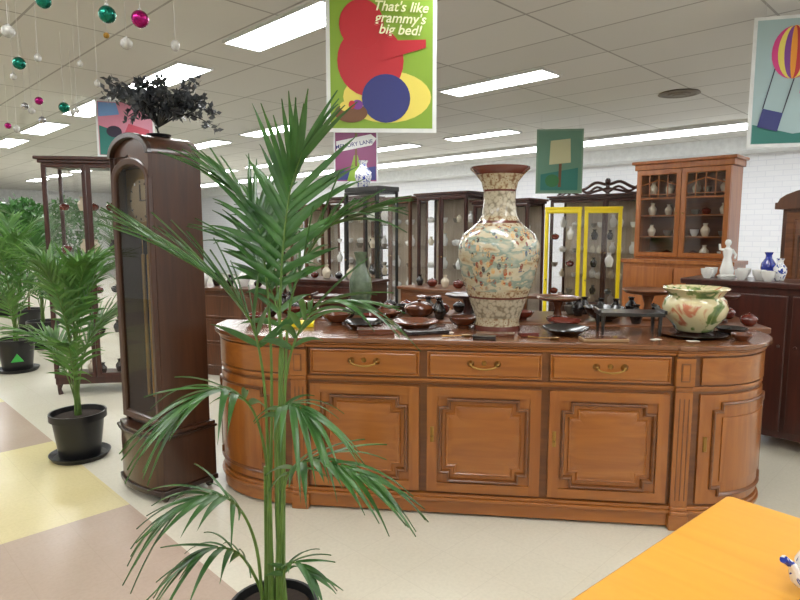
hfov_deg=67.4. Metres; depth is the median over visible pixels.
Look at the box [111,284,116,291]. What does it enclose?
lidded jar
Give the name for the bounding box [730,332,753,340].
dish
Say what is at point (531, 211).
display cabinet
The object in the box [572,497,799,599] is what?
table
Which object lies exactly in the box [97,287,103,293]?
lidded jar
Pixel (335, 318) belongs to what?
bowl
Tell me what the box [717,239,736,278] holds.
porcelain figurine
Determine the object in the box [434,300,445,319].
vase
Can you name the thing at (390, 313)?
bowl
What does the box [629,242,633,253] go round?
vase
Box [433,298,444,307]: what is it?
vase
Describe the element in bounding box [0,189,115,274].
wall
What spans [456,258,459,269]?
vase
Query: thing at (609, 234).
vase
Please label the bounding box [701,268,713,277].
cup
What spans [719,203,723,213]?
vase
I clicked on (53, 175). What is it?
diffuser
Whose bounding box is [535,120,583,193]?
poster
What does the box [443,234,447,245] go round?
vase
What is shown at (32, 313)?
pot
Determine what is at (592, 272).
vase
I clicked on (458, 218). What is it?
vase
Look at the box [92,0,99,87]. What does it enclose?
bauble
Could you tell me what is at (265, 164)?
recessed light
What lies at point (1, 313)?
pot
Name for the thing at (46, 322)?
pot
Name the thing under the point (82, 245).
vase
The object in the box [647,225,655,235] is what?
vase
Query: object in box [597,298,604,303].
vase
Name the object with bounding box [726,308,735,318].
lidded jar
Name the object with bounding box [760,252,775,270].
vase
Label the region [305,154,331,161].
recessed light
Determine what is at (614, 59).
ceiling
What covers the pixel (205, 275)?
vase
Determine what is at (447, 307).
lidded jar
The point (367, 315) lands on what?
bowl
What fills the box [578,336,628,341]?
case
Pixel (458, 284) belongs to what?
lidded jar
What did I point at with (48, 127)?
recessed light
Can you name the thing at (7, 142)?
recessed light
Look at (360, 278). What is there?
vase
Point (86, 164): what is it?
display cabinet
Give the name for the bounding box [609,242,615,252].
vase
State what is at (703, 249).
vase
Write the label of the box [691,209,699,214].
cup
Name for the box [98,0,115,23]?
bauble
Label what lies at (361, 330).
trinket box
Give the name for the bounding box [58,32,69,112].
bauble
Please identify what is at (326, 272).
vase
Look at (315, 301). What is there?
dish
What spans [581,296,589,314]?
vase
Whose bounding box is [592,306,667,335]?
tray table
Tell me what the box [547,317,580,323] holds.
shallow dish
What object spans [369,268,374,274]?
lidded jar
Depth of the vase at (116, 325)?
5.89 m
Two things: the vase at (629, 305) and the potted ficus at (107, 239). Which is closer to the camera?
the vase at (629, 305)
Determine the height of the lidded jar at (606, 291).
0.075 m
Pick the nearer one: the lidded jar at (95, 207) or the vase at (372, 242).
the lidded jar at (95, 207)
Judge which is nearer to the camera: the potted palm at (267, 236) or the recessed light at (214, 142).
the potted palm at (267, 236)
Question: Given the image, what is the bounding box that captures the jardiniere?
[662,285,731,332]
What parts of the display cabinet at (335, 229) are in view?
door, door, cornice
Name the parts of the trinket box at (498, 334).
lid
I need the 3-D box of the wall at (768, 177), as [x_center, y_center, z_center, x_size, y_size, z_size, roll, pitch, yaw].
[1.114,-1.623,14.458,0.150,3.000,31.000,-7,9,-45]
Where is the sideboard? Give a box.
[215,319,772,530]
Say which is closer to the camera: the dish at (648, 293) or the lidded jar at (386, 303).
the dish at (648, 293)
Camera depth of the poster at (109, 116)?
6.63 m
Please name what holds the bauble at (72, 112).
hanging from the ceiling
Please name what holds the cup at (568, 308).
on the dishes at (538, 317)
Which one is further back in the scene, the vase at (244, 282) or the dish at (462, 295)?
the vase at (244, 282)
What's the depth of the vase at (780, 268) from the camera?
4.29 m
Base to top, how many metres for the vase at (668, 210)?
0.119 m
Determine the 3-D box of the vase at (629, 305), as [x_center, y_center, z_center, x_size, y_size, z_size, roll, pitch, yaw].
[1.593,0.039,4.135,0.080,0.120,0.079,0,7,0]
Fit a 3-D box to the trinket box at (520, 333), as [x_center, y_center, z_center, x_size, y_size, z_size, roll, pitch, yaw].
[0.702,0.186,3.282,0.103,0.020,0.062,-1,7,-6]
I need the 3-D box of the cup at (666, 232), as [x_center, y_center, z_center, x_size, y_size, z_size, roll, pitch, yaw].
[2.875,-0.718,6.447,0.092,0.061,0.091,0,7,0]
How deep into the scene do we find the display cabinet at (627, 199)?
8.67 m
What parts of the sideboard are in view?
frieze panel, door, handle, door, drawer, handle, door, drawer, moulding, door, handle, drawer, door, frieze panel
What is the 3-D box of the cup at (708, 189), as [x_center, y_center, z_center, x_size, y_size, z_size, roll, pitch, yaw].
[3.100,-1.111,6.047,0.084,0.056,0.083,0,7,0]
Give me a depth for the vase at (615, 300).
4.01 m
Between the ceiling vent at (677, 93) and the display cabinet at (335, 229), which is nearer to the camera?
the ceiling vent at (677, 93)
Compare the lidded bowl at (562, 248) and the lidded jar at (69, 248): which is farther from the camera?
the lidded bowl at (562, 248)
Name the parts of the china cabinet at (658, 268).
door, drawer, door, shelf, shelf, shelf, cornice, drawer, door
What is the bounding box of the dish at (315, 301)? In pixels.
[305,299,325,317]
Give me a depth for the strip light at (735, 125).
9.46 m
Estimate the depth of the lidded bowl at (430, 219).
8.70 m
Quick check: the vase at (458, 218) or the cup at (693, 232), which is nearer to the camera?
the cup at (693, 232)
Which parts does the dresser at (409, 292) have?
drawer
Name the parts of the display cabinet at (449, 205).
door, cornice, door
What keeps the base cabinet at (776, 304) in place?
on the floor
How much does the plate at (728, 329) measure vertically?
0.035 m
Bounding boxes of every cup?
[564,305,572,314]
[565,288,572,292]
[663,230,671,235]
[690,229,698,235]
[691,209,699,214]
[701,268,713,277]
[703,187,711,191]
[705,267,717,276]
[735,269,748,279]
[737,268,750,277]
[752,270,766,279]
[761,271,775,281]
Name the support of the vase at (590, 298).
in the display cabinet at (627, 199)
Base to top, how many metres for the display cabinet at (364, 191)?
2.100 m
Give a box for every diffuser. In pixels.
[48,174,69,176]
[65,100,94,116]
[195,141,230,148]
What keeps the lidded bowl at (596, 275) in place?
on the display cabinet at (627, 199)
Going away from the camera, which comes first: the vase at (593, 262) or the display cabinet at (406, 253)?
the vase at (593, 262)
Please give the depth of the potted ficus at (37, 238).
7.88 m
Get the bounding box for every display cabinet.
[32,155,121,394]
[255,210,300,297]
[290,204,341,295]
[327,196,384,278]
[344,186,398,308]
[368,196,429,303]
[413,190,483,285]
[469,198,548,310]
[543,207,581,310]
[547,178,636,311]
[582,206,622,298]
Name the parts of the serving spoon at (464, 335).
handle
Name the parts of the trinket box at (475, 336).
lid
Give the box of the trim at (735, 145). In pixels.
[201,136,799,197]
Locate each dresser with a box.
[205,283,282,374]
[293,276,388,308]
[397,283,465,309]
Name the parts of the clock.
dial plate, door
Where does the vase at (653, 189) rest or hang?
on the china cabinet at (658, 268)
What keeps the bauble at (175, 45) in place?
hanging from the ceiling
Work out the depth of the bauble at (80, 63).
3.65 m
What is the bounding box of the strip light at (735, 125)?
[201,119,747,186]
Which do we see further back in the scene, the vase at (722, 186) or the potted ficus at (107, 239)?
the potted ficus at (107, 239)
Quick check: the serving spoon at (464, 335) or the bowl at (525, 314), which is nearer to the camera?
the serving spoon at (464, 335)
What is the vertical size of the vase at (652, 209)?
0.129 m
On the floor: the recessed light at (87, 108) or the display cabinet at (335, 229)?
the display cabinet at (335, 229)
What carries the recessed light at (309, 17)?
in the ceiling
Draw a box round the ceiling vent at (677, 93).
[658,89,700,97]
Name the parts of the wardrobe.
door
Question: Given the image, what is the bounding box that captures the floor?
[0,270,799,599]
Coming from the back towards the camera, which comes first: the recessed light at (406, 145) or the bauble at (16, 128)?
the recessed light at (406, 145)
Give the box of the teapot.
[780,550,799,587]
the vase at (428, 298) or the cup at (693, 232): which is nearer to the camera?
the vase at (428, 298)
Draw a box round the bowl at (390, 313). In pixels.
[375,309,401,317]
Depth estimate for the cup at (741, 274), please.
4.38 m
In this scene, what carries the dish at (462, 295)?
on the dishes at (538, 317)
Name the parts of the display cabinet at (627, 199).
door, door, cornice, door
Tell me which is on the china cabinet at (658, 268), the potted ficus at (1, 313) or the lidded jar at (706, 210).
the lidded jar at (706, 210)
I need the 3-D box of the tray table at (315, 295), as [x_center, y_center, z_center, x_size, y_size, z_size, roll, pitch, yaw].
[-0.475,0.017,4.253,0.280,0.135,0.160,1,7,7]
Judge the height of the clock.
2.090 m
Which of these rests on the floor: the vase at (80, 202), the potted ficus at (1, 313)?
the potted ficus at (1, 313)
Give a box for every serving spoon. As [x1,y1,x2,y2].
[442,334,471,336]
[528,336,559,339]
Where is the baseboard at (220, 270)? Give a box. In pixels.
[212,269,547,304]
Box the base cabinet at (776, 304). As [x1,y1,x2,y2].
[680,275,799,442]
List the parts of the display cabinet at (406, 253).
door, cornice, door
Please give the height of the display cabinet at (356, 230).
2.100 m
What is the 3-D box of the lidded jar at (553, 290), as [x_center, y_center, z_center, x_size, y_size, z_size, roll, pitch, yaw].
[1.894,-0.123,7.397,0.104,0.081,0.103,0,7,0]
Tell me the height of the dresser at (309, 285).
1.000 m
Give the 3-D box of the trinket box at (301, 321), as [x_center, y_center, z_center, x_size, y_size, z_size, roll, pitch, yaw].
[-0.624,0.144,3.638,0.206,0.022,0.146,-1,7,-6]
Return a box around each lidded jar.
[59,203,69,210]
[61,245,72,252]
[92,203,98,210]
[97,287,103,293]
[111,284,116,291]
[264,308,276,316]
[310,271,318,277]
[335,272,342,278]
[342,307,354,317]
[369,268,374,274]
[380,302,394,308]
[385,299,395,307]
[427,278,437,286]
[443,302,449,313]
[452,279,463,288]
[453,301,464,311]
[549,287,557,293]
[551,233,558,239]
[566,260,573,266]
[604,289,610,293]
[651,302,659,308]
[701,207,711,213]
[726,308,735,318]
[740,313,758,325]
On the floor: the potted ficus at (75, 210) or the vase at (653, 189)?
the potted ficus at (75, 210)
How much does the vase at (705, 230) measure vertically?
0.133 m
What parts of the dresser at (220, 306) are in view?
drawer, drawer, drawer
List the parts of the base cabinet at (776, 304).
door, door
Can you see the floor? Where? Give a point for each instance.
(67, 532)
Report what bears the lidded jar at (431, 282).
on the dresser at (409, 292)
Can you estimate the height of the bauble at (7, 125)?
0.547 m
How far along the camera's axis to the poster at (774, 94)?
3.87 m
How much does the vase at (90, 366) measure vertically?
0.120 m
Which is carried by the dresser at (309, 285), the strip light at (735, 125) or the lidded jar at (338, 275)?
the lidded jar at (338, 275)
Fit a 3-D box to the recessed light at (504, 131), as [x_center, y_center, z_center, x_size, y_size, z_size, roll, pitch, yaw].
[1.237,-2.506,9.142,0.340,0.020,1.240,-7,9,-45]
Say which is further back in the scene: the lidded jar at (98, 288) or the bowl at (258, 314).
the lidded jar at (98, 288)
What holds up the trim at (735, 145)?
attached to the wall at (768, 177)
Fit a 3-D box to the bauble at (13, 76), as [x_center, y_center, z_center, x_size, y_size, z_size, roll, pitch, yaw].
[-2.550,-1.681,3.933,0.037,0.464,0.037,0,7,0]
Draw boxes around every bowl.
[244,312,267,319]
[282,306,300,315]
[322,312,350,324]
[363,312,385,318]
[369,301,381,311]
[375,309,401,317]
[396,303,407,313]
[404,299,433,316]
[427,217,434,222]
[427,262,434,267]
[448,315,475,327]
[519,309,533,319]
[559,246,566,251]
[583,304,625,321]
[594,272,599,278]
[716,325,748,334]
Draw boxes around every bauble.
[1,4,15,37]
[3,65,10,128]
[8,6,16,79]
[12,0,25,69]
[12,69,19,132]
[19,29,28,109]
[28,61,34,113]
[34,4,41,61]
[34,46,42,104]
[35,0,51,8]
[37,48,45,123]
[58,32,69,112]
[69,57,75,115]
[72,31,79,113]
[76,0,82,66]
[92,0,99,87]
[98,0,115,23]
[103,0,109,38]
[120,1,132,49]
[131,2,148,27]
[171,0,179,51]
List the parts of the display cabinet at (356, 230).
door, door, cornice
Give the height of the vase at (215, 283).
0.144 m
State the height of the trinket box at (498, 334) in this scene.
0.015 m
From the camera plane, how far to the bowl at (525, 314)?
3.85 m
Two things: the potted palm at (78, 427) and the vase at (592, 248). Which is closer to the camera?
the potted palm at (78, 427)
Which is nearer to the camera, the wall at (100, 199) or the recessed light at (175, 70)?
the recessed light at (175, 70)
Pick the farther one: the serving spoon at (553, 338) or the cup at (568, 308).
the cup at (568, 308)
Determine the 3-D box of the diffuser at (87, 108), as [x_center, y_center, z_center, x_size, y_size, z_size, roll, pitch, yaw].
[-3.642,-2.270,7.105,0.300,0.014,1.200,-7,9,-45]
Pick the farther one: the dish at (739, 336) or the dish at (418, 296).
the dish at (418, 296)
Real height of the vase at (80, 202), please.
0.134 m
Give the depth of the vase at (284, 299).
4.20 m
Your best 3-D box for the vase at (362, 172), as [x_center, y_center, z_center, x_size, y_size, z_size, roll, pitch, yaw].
[-0.475,-1.621,7.732,0.220,0.340,0.220,0,7,0]
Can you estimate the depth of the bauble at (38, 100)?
4.63 m
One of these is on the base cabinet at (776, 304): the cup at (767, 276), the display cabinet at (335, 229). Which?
the cup at (767, 276)
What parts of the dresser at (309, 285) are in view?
drawer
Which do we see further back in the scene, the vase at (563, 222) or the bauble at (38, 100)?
the vase at (563, 222)
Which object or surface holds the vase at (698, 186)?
on the china cabinet at (658, 268)
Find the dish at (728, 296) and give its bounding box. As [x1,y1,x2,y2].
[720,293,740,323]
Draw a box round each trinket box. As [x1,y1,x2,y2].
[281,320,314,326]
[357,326,394,334]
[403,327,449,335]
[472,334,495,339]
[476,331,514,336]
[518,331,538,336]
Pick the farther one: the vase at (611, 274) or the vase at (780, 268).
the vase at (611, 274)
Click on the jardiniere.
(690, 308)
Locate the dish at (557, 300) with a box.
[536,294,579,319]
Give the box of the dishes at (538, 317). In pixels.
[271,307,770,333]
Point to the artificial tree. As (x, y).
(148, 99)
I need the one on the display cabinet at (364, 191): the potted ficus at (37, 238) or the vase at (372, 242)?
the vase at (372, 242)
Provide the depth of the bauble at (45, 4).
2.75 m
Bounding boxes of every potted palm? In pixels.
[0,209,61,373]
[0,233,117,465]
[98,89,428,599]
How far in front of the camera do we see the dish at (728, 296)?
3.73 m
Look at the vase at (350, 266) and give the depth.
6.77 m
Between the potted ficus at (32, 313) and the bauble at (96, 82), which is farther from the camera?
the potted ficus at (32, 313)
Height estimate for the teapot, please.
0.140 m
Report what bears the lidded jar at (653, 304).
on the dishes at (538, 317)
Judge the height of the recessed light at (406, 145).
0.020 m
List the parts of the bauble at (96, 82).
cord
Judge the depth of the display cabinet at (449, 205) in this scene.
8.68 m
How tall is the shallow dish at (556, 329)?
0.038 m
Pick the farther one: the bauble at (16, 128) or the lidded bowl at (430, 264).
the lidded bowl at (430, 264)
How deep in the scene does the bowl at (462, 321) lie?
3.54 m
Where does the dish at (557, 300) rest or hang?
on the dishes at (538, 317)
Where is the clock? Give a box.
[107,132,217,501]
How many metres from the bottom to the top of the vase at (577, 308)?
0.120 m
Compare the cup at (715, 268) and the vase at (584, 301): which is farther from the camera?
the cup at (715, 268)
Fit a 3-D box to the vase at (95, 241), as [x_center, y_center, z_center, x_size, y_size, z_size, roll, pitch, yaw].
[-2.901,-0.515,5.727,0.084,0.121,0.083,0,7,0]
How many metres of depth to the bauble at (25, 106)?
4.40 m
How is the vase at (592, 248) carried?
on the display cabinet at (627, 199)
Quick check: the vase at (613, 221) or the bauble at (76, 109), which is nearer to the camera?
the bauble at (76, 109)
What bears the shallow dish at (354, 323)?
on the sideboard
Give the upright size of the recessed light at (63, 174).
0.020 m
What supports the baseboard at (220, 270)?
attached to the wall at (768, 177)
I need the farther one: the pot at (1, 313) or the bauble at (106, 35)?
the pot at (1, 313)
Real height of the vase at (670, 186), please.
0.134 m
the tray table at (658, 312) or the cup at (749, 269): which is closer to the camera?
the tray table at (658, 312)
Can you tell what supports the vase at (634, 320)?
on the dishes at (538, 317)
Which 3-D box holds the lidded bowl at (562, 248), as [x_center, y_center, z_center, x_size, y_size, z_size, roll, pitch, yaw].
[2.425,-0.763,8.945,0.119,0.097,0.118,0,7,0]
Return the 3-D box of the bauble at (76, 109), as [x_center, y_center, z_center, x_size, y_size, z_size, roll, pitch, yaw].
[-2.300,-1.637,4.240,0.034,0.622,0.034,0,7,0]
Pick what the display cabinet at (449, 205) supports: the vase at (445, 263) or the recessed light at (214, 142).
the vase at (445, 263)
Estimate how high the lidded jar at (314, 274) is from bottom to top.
0.080 m
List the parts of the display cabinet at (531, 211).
door, cornice, door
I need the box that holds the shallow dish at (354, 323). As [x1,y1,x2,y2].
[344,318,383,328]
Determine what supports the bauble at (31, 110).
hanging from the ceiling
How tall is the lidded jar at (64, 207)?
0.074 m
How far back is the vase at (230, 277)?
6.48 m
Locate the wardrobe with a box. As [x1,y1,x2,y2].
[775,190,799,278]
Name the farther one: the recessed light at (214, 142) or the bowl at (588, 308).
the recessed light at (214, 142)
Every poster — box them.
[95,97,154,156]
[325,0,436,132]
[333,132,377,182]
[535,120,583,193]
[746,5,799,147]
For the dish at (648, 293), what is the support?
on the dishes at (538, 317)
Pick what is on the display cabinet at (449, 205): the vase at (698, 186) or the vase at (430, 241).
the vase at (430, 241)
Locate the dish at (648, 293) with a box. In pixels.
[622,287,667,320]
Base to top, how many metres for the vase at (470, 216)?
0.157 m
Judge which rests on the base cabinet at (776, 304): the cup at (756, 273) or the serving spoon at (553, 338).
the cup at (756, 273)
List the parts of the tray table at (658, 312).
leg, leg, leg, leg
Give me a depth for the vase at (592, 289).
7.24 m
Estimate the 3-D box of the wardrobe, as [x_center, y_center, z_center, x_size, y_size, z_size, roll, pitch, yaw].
[4.035,-0.031,5.226,1.320,1.960,0.548,7,9,45]
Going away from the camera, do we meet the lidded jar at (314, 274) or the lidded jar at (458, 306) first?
the lidded jar at (458, 306)
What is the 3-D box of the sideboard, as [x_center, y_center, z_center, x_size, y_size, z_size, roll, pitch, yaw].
[0.440,0.668,3.461,3.220,0.977,0.603,1,7,7]
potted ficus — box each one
[0,193,57,331]
[0,202,80,349]
[0,231,20,315]
[48,195,101,309]
[80,209,117,318]
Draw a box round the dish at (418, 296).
[417,294,440,311]
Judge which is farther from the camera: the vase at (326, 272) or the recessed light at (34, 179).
the recessed light at (34, 179)
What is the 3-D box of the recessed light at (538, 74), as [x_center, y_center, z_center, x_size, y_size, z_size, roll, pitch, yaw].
[0.955,-2.132,5.910,0.340,0.020,1.240,-7,9,-45]
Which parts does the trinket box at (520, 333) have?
lid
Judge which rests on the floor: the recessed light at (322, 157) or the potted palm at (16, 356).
the potted palm at (16, 356)
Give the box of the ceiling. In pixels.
[0,0,799,193]
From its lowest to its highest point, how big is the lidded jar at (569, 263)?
0.082 m
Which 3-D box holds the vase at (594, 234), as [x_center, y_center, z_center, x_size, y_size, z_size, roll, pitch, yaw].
[2.329,-0.784,7.185,0.082,0.123,0.081,0,7,0]
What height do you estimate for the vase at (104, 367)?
0.108 m
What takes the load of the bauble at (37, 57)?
hanging from the ceiling
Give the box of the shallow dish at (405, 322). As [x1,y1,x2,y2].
[392,317,438,328]
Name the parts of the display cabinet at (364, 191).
door, cornice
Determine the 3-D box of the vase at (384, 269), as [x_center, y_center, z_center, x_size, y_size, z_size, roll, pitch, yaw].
[-0.198,-0.387,7.742,0.082,0.119,0.081,0,7,0]
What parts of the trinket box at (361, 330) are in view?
lid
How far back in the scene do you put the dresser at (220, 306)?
6.37 m
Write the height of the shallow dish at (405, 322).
0.043 m
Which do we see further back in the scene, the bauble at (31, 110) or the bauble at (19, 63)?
the bauble at (31, 110)
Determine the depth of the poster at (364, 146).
8.42 m
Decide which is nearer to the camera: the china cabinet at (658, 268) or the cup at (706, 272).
the cup at (706, 272)
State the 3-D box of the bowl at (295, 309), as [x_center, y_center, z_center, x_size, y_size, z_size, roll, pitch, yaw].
[-0.739,0.079,4.069,0.160,0.055,0.158,0,7,0]
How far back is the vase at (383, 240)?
9.44 m
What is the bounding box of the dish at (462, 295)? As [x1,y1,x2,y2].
[445,291,474,315]
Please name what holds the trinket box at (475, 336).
on the sideboard
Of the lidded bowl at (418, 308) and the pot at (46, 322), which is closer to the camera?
the lidded bowl at (418, 308)
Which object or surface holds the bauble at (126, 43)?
hanging from the ceiling
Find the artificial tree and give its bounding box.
[100,73,223,137]
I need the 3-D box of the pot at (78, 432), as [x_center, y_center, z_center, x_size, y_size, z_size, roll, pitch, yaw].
[-2.210,0.911,4.132,0.360,0.300,0.360,0,7,0]
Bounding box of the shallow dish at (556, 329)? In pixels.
[542,324,589,335]
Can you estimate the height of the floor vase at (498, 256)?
0.930 m
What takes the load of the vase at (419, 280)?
on the dresser at (409, 292)
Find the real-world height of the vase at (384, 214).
0.169 m
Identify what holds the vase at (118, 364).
in the display cabinet at (86, 164)
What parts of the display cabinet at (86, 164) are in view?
leg, door, cornice, door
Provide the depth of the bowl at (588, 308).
3.85 m
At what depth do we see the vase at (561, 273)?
8.96 m
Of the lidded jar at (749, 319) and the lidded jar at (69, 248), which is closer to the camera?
the lidded jar at (749, 319)
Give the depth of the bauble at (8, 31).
3.05 m
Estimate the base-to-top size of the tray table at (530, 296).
0.145 m
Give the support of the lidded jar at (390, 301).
on the dishes at (538, 317)
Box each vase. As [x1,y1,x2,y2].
[77,197,82,210]
[80,239,85,251]
[88,359,92,371]
[94,240,100,251]
[102,362,106,372]
[113,320,118,331]
[116,358,120,371]
[204,273,207,284]
[212,272,219,285]
[227,275,233,285]
[238,271,249,286]
[281,295,286,305]
[322,265,330,277]
[337,252,342,261]
[346,265,353,278]
[349,252,371,314]
[355,160,371,186]
[369,238,374,247]
[381,208,387,220]
[381,235,386,243]
[382,265,387,274]
[416,274,423,285]
[425,296,433,304]
[428,237,433,244]
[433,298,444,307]
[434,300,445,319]
[441,275,448,287]
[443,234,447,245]
[443,257,447,268]
[456,214,461,221]
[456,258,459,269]
[458,164,539,331]
[468,211,472,221]
[559,268,564,276]
[560,217,566,226]
[567,226,574,239]
[572,298,583,316]
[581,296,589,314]
[588,295,593,301]
[589,267,595,277]
[589,285,595,294]
[590,244,595,252]
[590,258,596,266]
[591,229,597,239]
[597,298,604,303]
[605,253,612,266]
[607,230,612,239]
[608,269,614,278]
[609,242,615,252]
[610,215,616,226]
[611,298,620,305]
[625,297,635,308]
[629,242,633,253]
[630,304,642,323]
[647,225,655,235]
[648,203,656,214]
[650,182,657,193]
[665,182,673,193]
[665,204,672,214]
[692,181,700,192]
[699,245,708,252]
[700,223,709,235]
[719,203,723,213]
[720,179,724,190]
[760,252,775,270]
[773,258,786,280]
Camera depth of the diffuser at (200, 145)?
9.93 m
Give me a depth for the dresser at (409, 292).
6.32 m
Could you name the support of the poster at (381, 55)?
hanging from the ceiling
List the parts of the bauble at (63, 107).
cord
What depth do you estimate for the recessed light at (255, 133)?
8.81 m
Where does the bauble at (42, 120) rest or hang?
hanging from the ceiling
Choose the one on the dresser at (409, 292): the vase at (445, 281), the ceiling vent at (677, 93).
the vase at (445, 281)
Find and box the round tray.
[656,327,728,338]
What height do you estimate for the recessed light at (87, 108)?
0.020 m
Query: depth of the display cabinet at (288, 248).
11.58 m
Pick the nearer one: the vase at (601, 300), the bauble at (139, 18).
the bauble at (139, 18)
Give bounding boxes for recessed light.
[0,137,30,147]
[18,121,70,134]
[25,178,49,181]
[47,173,73,177]
[60,97,110,117]
[122,60,213,88]
[194,139,232,149]
[221,0,325,52]
[238,124,288,136]
[244,163,267,167]
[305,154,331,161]
[378,143,421,151]
[438,67,561,96]
[443,129,521,141]
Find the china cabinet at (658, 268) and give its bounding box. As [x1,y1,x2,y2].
[621,154,749,308]
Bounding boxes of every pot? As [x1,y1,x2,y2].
[0,296,12,314]
[0,335,35,371]
[16,307,40,329]
[25,318,59,347]
[47,404,106,459]
[231,578,317,599]
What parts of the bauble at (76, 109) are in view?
cord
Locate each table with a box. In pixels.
[311,292,350,307]
[523,292,562,309]
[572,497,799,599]
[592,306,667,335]
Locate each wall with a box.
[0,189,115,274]
[201,150,799,293]
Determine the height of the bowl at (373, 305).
0.060 m
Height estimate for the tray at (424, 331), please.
0.020 m

